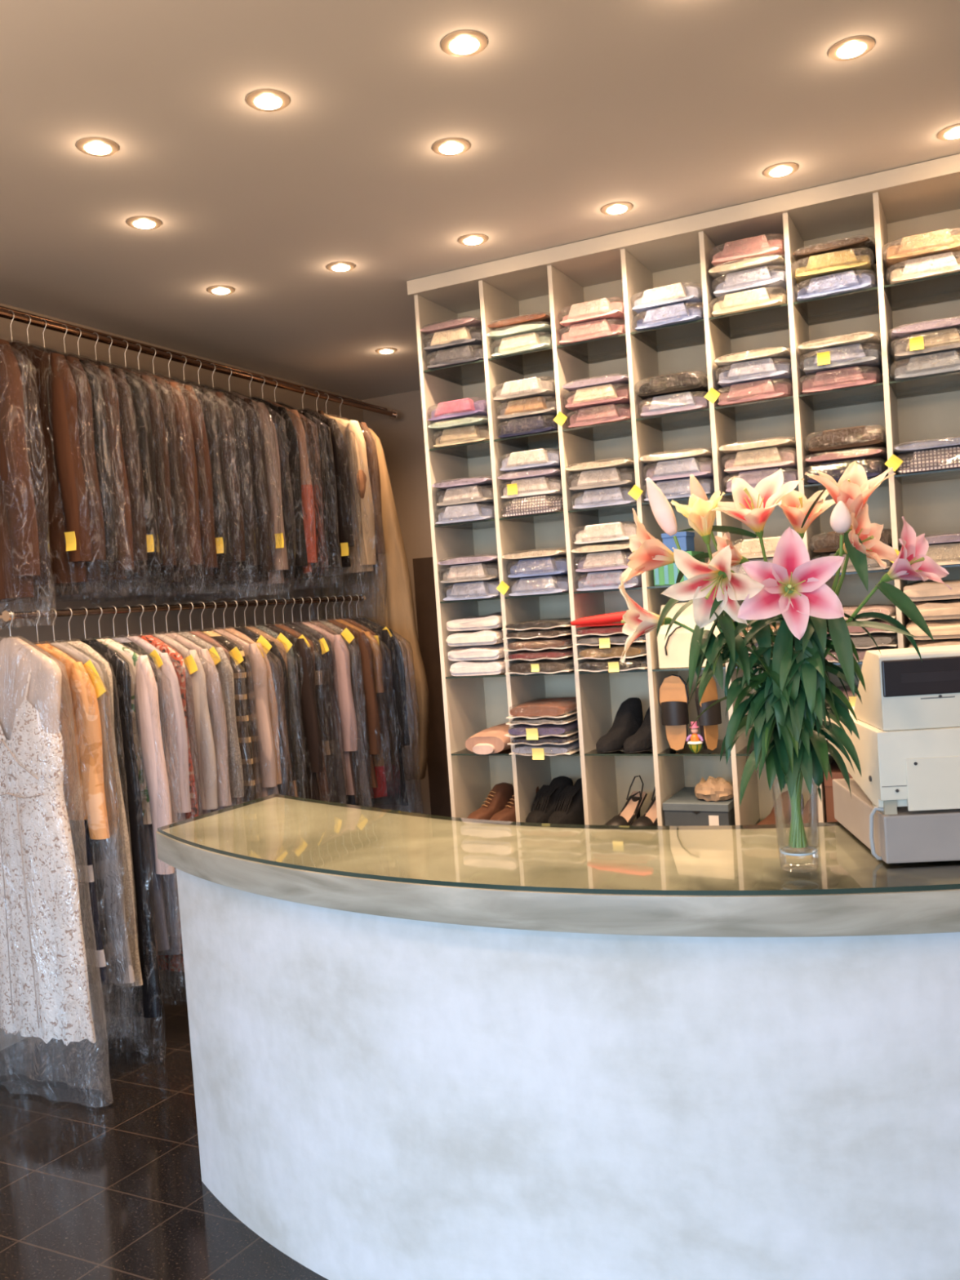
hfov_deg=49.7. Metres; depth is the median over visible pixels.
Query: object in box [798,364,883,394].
shirt
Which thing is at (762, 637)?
lily
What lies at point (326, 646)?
dress
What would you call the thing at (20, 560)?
coat
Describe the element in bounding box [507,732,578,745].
sweater
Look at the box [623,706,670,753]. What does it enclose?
boot
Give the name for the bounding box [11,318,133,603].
jacket
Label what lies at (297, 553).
jacket
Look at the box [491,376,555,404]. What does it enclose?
shirt
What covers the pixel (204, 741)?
shirt
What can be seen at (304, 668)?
jacket
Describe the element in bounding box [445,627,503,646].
folded towel
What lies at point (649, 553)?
lily
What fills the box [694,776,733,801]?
crumpled paper
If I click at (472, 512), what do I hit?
shirt
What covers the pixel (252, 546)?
jacket
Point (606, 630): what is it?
sweater
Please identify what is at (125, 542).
jacket
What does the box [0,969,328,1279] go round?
floor
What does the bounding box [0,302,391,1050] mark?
wall
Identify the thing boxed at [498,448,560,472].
shirt
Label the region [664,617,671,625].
flower
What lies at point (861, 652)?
sweater
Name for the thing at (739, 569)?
shirt
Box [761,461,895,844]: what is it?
lily
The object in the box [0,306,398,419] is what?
rail
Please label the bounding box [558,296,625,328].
shirt
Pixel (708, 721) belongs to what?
sandal
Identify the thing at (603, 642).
sweater
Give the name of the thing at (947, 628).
jumper
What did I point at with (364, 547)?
jacket
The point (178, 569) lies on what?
jacket
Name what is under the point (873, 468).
shirt
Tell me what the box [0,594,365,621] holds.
rail
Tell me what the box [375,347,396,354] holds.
recessed light
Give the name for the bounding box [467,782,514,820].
boot
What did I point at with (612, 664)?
sweater
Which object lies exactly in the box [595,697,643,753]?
boot
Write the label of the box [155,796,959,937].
countertop
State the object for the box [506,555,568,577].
shirt
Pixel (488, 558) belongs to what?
shirt
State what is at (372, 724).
coat
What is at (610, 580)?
shirt
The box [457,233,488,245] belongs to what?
recessed light
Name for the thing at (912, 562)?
lily
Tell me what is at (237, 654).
dress
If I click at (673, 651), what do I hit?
shopping bag
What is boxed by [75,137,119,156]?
recessed light
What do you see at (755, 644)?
sweater
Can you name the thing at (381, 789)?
coat
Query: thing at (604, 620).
cloth
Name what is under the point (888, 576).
flower
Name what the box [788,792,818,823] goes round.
shoe
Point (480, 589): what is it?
shirt
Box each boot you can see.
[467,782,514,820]
[489,786,540,822]
[525,776,573,823]
[547,777,584,824]
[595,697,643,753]
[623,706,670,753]
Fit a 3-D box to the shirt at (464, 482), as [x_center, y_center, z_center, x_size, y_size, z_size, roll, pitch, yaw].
[-0.021,-0.654,4.345,0.274,0.034,0.329,-3,2,25]
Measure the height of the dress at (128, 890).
1.583 m
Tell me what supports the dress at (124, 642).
hanging from the rail at (6, 615)
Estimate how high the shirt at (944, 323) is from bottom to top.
0.034 m
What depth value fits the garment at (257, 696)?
4.38 m
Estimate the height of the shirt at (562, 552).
0.034 m
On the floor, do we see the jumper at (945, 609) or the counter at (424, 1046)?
the counter at (424, 1046)
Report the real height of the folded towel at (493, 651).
0.068 m
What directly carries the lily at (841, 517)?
in the glass vase
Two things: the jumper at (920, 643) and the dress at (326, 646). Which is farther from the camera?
the dress at (326, 646)
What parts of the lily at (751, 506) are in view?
stem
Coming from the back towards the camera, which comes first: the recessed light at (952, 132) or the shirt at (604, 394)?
the shirt at (604, 394)
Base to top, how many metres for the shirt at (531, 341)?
0.075 m
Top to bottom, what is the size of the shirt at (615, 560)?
0.074 m
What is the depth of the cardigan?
4.62 m
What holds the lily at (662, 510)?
in the glass vase
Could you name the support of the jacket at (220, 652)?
hanging from the rail at (6, 615)
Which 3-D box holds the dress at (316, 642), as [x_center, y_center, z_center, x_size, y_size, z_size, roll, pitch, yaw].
[-0.898,0.430,4.953,0.458,1.264,0.092,-3,2,23]
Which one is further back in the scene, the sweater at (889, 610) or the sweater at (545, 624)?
the sweater at (545, 624)
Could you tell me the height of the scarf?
0.096 m
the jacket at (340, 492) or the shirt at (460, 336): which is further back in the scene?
the jacket at (340, 492)
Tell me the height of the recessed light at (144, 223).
0.014 m
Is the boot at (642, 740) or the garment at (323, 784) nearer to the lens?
the boot at (642, 740)
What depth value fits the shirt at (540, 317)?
4.06 m
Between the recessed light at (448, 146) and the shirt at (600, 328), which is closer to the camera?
the recessed light at (448, 146)
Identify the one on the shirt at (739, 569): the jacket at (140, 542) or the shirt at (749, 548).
the shirt at (749, 548)
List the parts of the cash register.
drawer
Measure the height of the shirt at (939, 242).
0.074 m
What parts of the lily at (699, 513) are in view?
stem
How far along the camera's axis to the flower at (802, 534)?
2.08 m
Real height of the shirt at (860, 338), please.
0.034 m
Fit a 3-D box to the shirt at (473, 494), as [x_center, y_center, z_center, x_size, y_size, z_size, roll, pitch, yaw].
[-0.013,-0.602,4.350,0.274,0.075,0.325,-3,2,26]
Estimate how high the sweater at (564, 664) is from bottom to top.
0.056 m
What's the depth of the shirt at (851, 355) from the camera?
3.56 m
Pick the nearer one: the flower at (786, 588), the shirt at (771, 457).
the flower at (786, 588)
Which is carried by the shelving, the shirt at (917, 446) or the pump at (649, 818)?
the pump at (649, 818)
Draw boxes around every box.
[653,551,705,586]
[661,531,694,552]
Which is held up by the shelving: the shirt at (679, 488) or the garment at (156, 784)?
the shirt at (679, 488)
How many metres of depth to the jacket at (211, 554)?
4.41 m
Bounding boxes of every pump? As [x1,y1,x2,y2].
[605,775,647,826]
[631,786,657,826]
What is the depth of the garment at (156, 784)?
3.82 m
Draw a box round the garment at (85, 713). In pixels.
[30,608,133,1043]
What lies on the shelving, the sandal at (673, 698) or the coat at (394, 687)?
the sandal at (673, 698)
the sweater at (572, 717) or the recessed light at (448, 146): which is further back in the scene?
the sweater at (572, 717)
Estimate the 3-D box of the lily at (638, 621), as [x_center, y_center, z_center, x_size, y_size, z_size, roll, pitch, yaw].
[0.468,0.144,2.075,0.364,0.566,0.227,-4,2,10]
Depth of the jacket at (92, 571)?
3.82 m
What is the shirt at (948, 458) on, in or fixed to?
on the shelving
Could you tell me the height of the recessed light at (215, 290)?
0.014 m
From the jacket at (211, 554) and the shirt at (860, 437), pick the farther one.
the jacket at (211, 554)
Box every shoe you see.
[756,791,804,824]
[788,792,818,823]
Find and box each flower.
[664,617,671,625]
[701,533,711,544]
[718,570,727,578]
[738,555,749,564]
[755,529,763,537]
[784,584,794,593]
[796,532,804,539]
[835,548,846,555]
[880,572,893,582]
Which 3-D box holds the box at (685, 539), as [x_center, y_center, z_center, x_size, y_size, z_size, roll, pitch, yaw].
[0.755,-0.370,3.940,0.096,0.073,0.126,-3,2,26]
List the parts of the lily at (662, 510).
stem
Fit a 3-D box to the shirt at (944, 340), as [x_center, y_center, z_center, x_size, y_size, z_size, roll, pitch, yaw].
[1.560,-1.000,3.552,0.274,0.075,0.329,-3,2,26]
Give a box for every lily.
[617,508,814,847]
[618,577,813,804]
[645,477,790,798]
[661,545,851,848]
[671,490,791,788]
[675,474,830,847]
[676,467,862,845]
[706,531,858,807]
[734,526,861,812]
[739,501,851,846]
[746,484,859,848]
[746,502,897,825]
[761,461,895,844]
[799,515,951,848]
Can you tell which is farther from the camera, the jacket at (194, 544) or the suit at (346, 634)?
the suit at (346, 634)
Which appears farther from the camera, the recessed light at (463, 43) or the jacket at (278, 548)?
the jacket at (278, 548)
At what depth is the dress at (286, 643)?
4.67 m
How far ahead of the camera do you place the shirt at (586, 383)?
3.94 m
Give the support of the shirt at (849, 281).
on the shelving
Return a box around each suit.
[182,602,247,808]
[312,596,372,807]
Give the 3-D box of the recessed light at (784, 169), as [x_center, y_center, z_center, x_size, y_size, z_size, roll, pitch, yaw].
[0.982,-1.527,3.381,0.112,0.014,0.112,-3,2,26]
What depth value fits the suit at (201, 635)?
4.31 m
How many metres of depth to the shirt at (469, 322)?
4.19 m
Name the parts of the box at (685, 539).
box lid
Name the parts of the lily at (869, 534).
stem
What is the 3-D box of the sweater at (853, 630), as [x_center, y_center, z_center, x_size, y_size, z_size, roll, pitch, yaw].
[1.350,-0.051,3.703,0.275,0.050,0.328,-3,2,26]
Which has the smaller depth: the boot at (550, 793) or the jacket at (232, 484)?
the boot at (550, 793)
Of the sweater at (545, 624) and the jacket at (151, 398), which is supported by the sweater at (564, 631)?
the sweater at (545, 624)
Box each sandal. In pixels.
[658,674,688,750]
[694,675,721,750]
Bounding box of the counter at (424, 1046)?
[155,793,959,1279]
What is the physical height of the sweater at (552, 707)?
0.058 m
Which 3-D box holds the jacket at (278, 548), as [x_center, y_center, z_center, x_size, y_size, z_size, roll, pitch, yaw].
[-1.168,-0.732,4.982,0.630,1.134,0.113,-3,2,25]
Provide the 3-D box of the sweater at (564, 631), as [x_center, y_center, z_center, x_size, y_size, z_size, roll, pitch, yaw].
[0.280,-0.033,4.219,0.276,0.036,0.327,-3,2,26]
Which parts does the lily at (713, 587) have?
stem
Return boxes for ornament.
[685,721,703,753]
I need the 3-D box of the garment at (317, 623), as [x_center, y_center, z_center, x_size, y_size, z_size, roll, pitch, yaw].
[-0.808,0.365,5.146,0.442,1.161,0.088,-3,2,25]
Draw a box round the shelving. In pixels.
[406,153,959,826]
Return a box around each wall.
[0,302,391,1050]
[362,390,432,814]
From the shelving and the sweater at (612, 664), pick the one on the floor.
the shelving
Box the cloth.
[570,611,626,627]
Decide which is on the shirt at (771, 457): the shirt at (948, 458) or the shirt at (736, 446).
the shirt at (736, 446)
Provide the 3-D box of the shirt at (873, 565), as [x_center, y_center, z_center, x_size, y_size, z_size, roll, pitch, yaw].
[1.341,-0.282,3.711,0.273,0.075,0.322,-3,2,24]
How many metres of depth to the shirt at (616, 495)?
3.96 m
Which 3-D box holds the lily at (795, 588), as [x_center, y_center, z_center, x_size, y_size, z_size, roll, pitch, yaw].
[0.611,0.102,2.005,0.234,0.635,0.251,-4,2,12]
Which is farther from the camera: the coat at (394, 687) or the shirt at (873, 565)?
the coat at (394, 687)
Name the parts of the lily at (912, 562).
stem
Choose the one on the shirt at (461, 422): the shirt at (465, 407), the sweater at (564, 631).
the shirt at (465, 407)
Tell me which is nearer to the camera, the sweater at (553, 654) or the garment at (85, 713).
the garment at (85, 713)
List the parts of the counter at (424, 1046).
glass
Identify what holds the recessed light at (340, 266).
in the ceiling
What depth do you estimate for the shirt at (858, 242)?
3.54 m
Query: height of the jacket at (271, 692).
1.018 m
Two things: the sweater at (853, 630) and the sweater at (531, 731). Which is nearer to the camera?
the sweater at (853, 630)
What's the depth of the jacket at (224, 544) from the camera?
4.49 m
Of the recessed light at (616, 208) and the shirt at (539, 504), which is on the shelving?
the shirt at (539, 504)
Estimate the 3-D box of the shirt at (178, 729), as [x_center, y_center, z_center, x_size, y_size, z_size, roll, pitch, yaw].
[-1.337,0.447,4.055,0.623,1.157,0.093,-3,2,27]
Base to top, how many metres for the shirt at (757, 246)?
0.075 m
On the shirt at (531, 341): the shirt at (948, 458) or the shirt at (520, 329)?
the shirt at (520, 329)
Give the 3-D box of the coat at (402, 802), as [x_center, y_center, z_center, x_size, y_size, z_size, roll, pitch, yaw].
[-0.616,0.391,5.532,0.662,1.254,0.097,-3,2,29]
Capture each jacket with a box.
[7,310,105,597]
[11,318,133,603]
[25,314,114,595]
[30,324,148,606]
[44,328,159,596]
[57,332,173,599]
[77,336,190,591]
[88,340,204,600]
[101,343,213,599]
[121,347,226,600]
[137,351,242,598]
[151,355,258,602]
[165,360,268,600]
[171,602,254,811]
[179,363,284,599]
[199,367,295,601]
[216,600,293,798]
[217,373,318,591]
[228,376,328,593]
[240,379,342,591]
[259,599,334,802]
[267,386,367,591]
[288,391,386,626]
[324,393,385,566]
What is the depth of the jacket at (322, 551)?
5.19 m
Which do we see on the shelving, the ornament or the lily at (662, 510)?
the ornament
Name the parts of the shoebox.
box lid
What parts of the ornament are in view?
arm, arm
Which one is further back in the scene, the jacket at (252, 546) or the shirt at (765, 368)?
the jacket at (252, 546)
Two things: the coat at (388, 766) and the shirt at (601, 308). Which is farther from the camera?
the coat at (388, 766)
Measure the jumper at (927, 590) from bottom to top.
0.066 m
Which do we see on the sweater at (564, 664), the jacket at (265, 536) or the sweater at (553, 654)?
the sweater at (553, 654)
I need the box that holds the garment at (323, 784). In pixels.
[266,598,329,801]
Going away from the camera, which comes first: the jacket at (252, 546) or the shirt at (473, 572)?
the shirt at (473, 572)
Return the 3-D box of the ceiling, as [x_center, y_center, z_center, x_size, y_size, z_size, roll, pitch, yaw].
[0.288,-1.460,1.316,6.700,0.100,8.800,-3,2,26]
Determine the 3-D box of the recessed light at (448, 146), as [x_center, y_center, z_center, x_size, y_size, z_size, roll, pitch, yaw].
[-0.084,-1.439,3.036,0.112,0.014,0.112,-3,2,26]
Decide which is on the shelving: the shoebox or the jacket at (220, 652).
the shoebox
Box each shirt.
[122,604,202,826]
[146,604,230,817]
[157,603,243,815]
[419,315,481,336]
[422,326,483,353]
[426,344,484,368]
[427,396,488,422]
[427,415,488,431]
[431,424,489,448]
[431,475,493,490]
[434,502,494,524]
[435,484,493,506]
[437,554,497,565]
[438,562,499,582]
[442,579,500,600]
[486,321,551,341]
[487,311,551,330]
[490,331,552,357]
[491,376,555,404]
[495,395,556,422]
[496,413,558,438]
[496,573,568,595]
[497,467,561,481]
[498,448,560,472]
[498,475,562,499]
[500,494,563,517]
[502,546,566,559]
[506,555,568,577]
[553,402,631,428]
[557,317,625,345]
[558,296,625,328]
[562,373,629,393]
[562,382,630,412]
[565,457,635,473]
[566,467,635,491]
[570,485,636,509]
[571,540,631,553]
[572,521,636,545]
[573,549,632,572]
[573,569,642,591]
[627,476,714,502]
[630,281,702,316]
[631,301,703,330]
[634,370,708,403]
[637,391,709,417]
[639,447,712,466]
[642,457,713,482]
[704,377,793,406]
[707,253,786,284]
[708,233,785,266]
[708,286,787,316]
[711,264,786,300]
[714,346,791,371]
[714,357,792,391]
[718,436,796,457]
[720,446,797,475]
[722,466,798,493]
[730,556,773,577]
[732,535,781,559]
[791,234,876,265]
[791,247,877,288]
[794,269,877,301]
[796,331,881,357]
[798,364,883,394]
[799,342,882,376]
[803,457,888,484]
[804,424,886,456]
[804,446,887,467]
[808,528,892,553]
[811,552,893,573]
[881,227,959,278]
[884,446,959,474]
[885,251,959,284]
[888,315,959,348]
[889,326,959,366]
[889,350,959,381]
[890,542,959,565]
[893,435,959,458]
[897,532,959,546]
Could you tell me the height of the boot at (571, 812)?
0.190 m
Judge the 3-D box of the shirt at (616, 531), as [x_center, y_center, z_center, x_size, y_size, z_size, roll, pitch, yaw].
[0.531,-0.423,4.091,0.274,0.076,0.324,-3,2,26]
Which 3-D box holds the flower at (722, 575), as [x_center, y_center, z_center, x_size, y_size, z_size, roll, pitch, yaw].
[0.467,-0.128,1.988,0.018,0.020,0.022,-3,2,26]
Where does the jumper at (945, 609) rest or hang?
on the jumper at (947, 628)
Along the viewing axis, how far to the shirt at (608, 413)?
3.95 m
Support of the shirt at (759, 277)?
on the shirt at (757, 298)
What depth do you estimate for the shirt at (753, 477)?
3.70 m
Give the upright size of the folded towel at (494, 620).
0.064 m
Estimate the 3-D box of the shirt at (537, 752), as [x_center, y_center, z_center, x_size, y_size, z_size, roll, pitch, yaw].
[0.299,0.433,4.223,0.264,0.055,0.331,-3,2,26]
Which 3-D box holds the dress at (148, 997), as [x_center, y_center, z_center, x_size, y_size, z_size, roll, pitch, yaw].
[-1.411,0.737,3.873,0.482,1.725,0.098,-3,2,27]
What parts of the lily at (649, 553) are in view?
stem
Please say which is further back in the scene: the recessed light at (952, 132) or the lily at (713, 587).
the recessed light at (952, 132)
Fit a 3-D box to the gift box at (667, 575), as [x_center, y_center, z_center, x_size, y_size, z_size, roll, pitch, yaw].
[0.766,-0.274,3.974,0.150,0.120,0.202,-3,2,26]
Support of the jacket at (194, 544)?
hanging from the rail at (20, 316)
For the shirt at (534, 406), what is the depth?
4.08 m
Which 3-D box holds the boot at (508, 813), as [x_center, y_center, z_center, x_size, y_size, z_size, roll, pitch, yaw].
[0.145,0.694,4.348,0.240,0.158,0.085,-5,2,-32]
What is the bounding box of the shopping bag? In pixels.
[657,602,725,668]
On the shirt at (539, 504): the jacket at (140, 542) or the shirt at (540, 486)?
the shirt at (540, 486)
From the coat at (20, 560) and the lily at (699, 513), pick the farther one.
the coat at (20, 560)
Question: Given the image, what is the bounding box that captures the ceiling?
[0,0,959,399]
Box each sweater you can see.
[502,617,571,630]
[502,626,572,639]
[503,635,573,651]
[504,647,573,661]
[504,720,578,739]
[505,656,574,675]
[506,697,577,719]
[506,712,577,725]
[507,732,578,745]
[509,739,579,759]
[573,624,624,636]
[573,633,645,648]
[575,641,646,659]
[576,654,647,671]
[738,622,780,637]
[747,642,759,653]
[825,632,897,648]
[825,645,897,662]
[826,617,896,635]
[836,684,858,706]
[842,604,896,621]
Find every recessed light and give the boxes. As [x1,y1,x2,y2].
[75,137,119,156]
[126,216,161,230]
[206,284,235,294]
[245,88,289,111]
[326,261,355,272]
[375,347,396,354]
[431,137,470,155]
[440,30,487,57]
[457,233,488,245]
[600,201,632,215]
[763,162,798,177]
[828,35,875,61]
[937,123,959,141]
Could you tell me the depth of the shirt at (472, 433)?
4.21 m
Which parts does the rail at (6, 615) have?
wall arm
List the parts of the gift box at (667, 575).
stripe panel, stripe panel, stripe panel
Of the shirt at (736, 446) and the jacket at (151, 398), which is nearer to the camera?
the shirt at (736, 446)
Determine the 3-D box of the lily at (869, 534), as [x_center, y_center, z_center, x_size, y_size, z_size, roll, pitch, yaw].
[0.652,0.079,2.023,0.194,0.675,0.309,-6,3,-43]
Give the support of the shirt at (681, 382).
on the shirt at (677, 402)
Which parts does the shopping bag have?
handle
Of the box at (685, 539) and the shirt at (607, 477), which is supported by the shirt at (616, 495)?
the shirt at (607, 477)
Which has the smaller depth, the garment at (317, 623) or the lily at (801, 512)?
the lily at (801, 512)
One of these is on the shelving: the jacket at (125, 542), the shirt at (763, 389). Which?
the shirt at (763, 389)
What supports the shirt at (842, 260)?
on the shirt at (849, 281)
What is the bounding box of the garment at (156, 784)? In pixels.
[93,606,182,988]
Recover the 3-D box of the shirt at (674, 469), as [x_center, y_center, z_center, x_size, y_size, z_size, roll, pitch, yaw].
[0.783,-0.643,3.953,0.274,0.074,0.323,-3,2,25]
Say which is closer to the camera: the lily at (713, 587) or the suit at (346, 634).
the lily at (713, 587)
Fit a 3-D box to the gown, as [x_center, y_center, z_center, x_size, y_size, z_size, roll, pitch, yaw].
[-0.637,-0.289,5.821,0.677,2.166,0.214,-3,2,26]
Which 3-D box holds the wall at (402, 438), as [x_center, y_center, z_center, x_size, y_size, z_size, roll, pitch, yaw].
[2.290,-0.223,5.277,6.500,2.937,0.100,-3,2,26]
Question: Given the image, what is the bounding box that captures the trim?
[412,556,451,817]
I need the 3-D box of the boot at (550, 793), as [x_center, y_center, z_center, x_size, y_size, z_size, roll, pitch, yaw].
[0.288,0.670,4.280,0.235,0.190,0.096,-6,3,-38]
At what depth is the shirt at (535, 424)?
4.08 m
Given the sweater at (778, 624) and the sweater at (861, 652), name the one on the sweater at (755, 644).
the sweater at (778, 624)
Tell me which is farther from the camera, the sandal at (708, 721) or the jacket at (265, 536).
the jacket at (265, 536)
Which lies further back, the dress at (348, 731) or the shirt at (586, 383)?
the dress at (348, 731)
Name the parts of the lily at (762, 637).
stem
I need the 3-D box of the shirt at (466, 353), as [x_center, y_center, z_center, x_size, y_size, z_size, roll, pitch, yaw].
[-0.052,-1.164,4.330,0.273,0.075,0.324,-3,2,24]
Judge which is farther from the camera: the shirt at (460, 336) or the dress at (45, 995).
the shirt at (460, 336)
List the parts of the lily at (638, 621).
stem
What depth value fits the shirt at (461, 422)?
4.20 m
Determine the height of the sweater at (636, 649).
0.054 m
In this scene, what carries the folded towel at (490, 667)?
on the shelving
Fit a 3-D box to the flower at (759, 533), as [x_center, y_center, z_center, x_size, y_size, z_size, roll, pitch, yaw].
[0.547,-0.211,2.032,0.017,0.022,0.019,-3,2,26]
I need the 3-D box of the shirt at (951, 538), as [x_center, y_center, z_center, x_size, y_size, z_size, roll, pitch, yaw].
[1.593,-0.349,3.579,0.273,0.034,0.327,-3,2,24]
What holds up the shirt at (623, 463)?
on the shirt at (607, 477)
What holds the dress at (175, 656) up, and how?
hanging from the rail at (6, 615)
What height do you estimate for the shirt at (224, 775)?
1.156 m
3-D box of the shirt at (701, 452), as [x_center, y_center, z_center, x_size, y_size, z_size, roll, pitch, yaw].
[0.771,-0.696,3.962,0.274,0.035,0.327,-3,2,24]
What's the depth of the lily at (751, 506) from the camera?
2.02 m
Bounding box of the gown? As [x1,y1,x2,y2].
[313,396,429,781]
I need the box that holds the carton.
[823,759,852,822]
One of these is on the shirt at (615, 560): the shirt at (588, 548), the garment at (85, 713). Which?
the shirt at (588, 548)
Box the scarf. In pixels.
[465,722,511,754]
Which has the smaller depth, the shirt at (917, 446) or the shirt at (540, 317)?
the shirt at (917, 446)
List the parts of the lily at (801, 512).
stem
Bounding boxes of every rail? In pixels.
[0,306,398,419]
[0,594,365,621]
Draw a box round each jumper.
[902,579,959,601]
[906,618,959,639]
[907,638,959,648]
[908,598,959,620]
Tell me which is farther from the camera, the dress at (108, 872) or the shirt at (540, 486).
the shirt at (540, 486)
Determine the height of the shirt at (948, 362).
0.075 m
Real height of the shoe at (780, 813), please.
0.142 m
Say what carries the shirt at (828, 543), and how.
on the shirt at (873, 565)
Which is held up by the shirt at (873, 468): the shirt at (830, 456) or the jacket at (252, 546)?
the shirt at (830, 456)
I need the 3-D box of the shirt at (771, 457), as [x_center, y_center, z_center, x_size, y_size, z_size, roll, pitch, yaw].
[1.051,-0.657,3.822,0.274,0.074,0.321,-3,2,26]
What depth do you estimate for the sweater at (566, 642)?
4.10 m
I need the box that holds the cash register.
[824,644,959,863]
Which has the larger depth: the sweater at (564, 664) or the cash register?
the sweater at (564, 664)
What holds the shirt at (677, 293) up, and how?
on the shirt at (676, 313)
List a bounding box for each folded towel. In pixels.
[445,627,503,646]
[446,612,502,631]
[447,642,504,661]
[449,657,506,675]
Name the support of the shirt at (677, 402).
on the shelving
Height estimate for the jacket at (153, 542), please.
1.077 m
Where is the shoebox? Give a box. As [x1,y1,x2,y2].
[662,786,735,826]
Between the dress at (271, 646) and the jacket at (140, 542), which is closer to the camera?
the jacket at (140, 542)
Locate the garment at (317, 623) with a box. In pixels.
[302,596,359,805]
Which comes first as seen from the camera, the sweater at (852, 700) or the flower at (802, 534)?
the flower at (802, 534)
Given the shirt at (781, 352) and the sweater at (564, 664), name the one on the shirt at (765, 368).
the shirt at (781, 352)
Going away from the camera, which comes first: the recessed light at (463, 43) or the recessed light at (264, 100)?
the recessed light at (463, 43)
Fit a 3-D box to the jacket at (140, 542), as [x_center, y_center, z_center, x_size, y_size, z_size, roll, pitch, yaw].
[-1.572,-0.719,4.156,0.660,1.057,0.108,-3,2,25]
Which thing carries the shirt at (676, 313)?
on the shelving
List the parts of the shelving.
glass shelf, glass shelf, glass shelf, glass shelf, glass shelf, glass shelf, glass shelf, glass shelf, glass shelf, glass shelf, glass shelf, glass shelf, glass shelf, glass shelf, glass shelf, glass shelf, glass shelf, glass shelf, glass shelf, glass shelf, glass shelf, glass shelf, glass shelf, glass shelf, glass shelf, glass shelf, glass shelf, glass shelf, glass shelf, glass shelf, glass shelf, glass shelf, glass shelf, glass shelf, glass shelf, glass shelf, glass shelf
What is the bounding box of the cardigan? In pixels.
[236,600,302,797]
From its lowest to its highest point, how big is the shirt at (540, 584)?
0.075 m
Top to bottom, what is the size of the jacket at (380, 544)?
0.973 m
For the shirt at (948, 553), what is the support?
on the shelving
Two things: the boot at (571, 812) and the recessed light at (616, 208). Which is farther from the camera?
the boot at (571, 812)
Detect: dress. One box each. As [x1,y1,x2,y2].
[0,609,113,1101]
[44,608,137,1036]
[62,607,142,1040]
[73,606,164,1063]
[105,605,182,991]
[131,604,202,1002]
[195,601,262,806]
[231,600,306,799]
[248,599,308,798]
[276,597,336,802]
[284,597,347,804]
[295,596,373,806]
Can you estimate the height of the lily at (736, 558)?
0.650 m
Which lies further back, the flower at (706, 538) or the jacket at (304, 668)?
the jacket at (304, 668)
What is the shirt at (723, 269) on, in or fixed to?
on the shirt at (759, 277)
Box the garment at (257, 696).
[204,600,288,802]
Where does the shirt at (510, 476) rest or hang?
on the shirt at (540, 486)
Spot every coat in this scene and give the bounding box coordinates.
[0,338,54,630]
[320,595,393,808]
[326,595,400,809]
[336,595,394,808]
[342,595,415,813]
[351,594,423,813]
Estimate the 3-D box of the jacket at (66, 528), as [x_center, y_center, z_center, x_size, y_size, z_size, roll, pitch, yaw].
[-1.712,-0.685,3.866,0.674,1.069,0.144,-3,2,21]
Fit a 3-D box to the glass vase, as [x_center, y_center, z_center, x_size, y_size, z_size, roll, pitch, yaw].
[0.634,0.328,2.082,0.107,0.264,0.107,-3,2,26]
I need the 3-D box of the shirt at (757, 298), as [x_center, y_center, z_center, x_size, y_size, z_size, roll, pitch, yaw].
[1.004,-1.219,3.804,0.273,0.075,0.320,-3,2,27]
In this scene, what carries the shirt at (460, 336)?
on the shirt at (466, 353)
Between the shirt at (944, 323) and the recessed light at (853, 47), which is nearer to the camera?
the recessed light at (853, 47)
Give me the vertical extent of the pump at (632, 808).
0.192 m
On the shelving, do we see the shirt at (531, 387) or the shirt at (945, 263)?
the shirt at (945, 263)
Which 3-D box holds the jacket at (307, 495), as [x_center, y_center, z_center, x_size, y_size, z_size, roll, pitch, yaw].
[-1.059,-0.783,5.212,0.627,1.078,0.102,-3,2,27]
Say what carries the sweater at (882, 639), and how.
on the sweater at (861, 652)

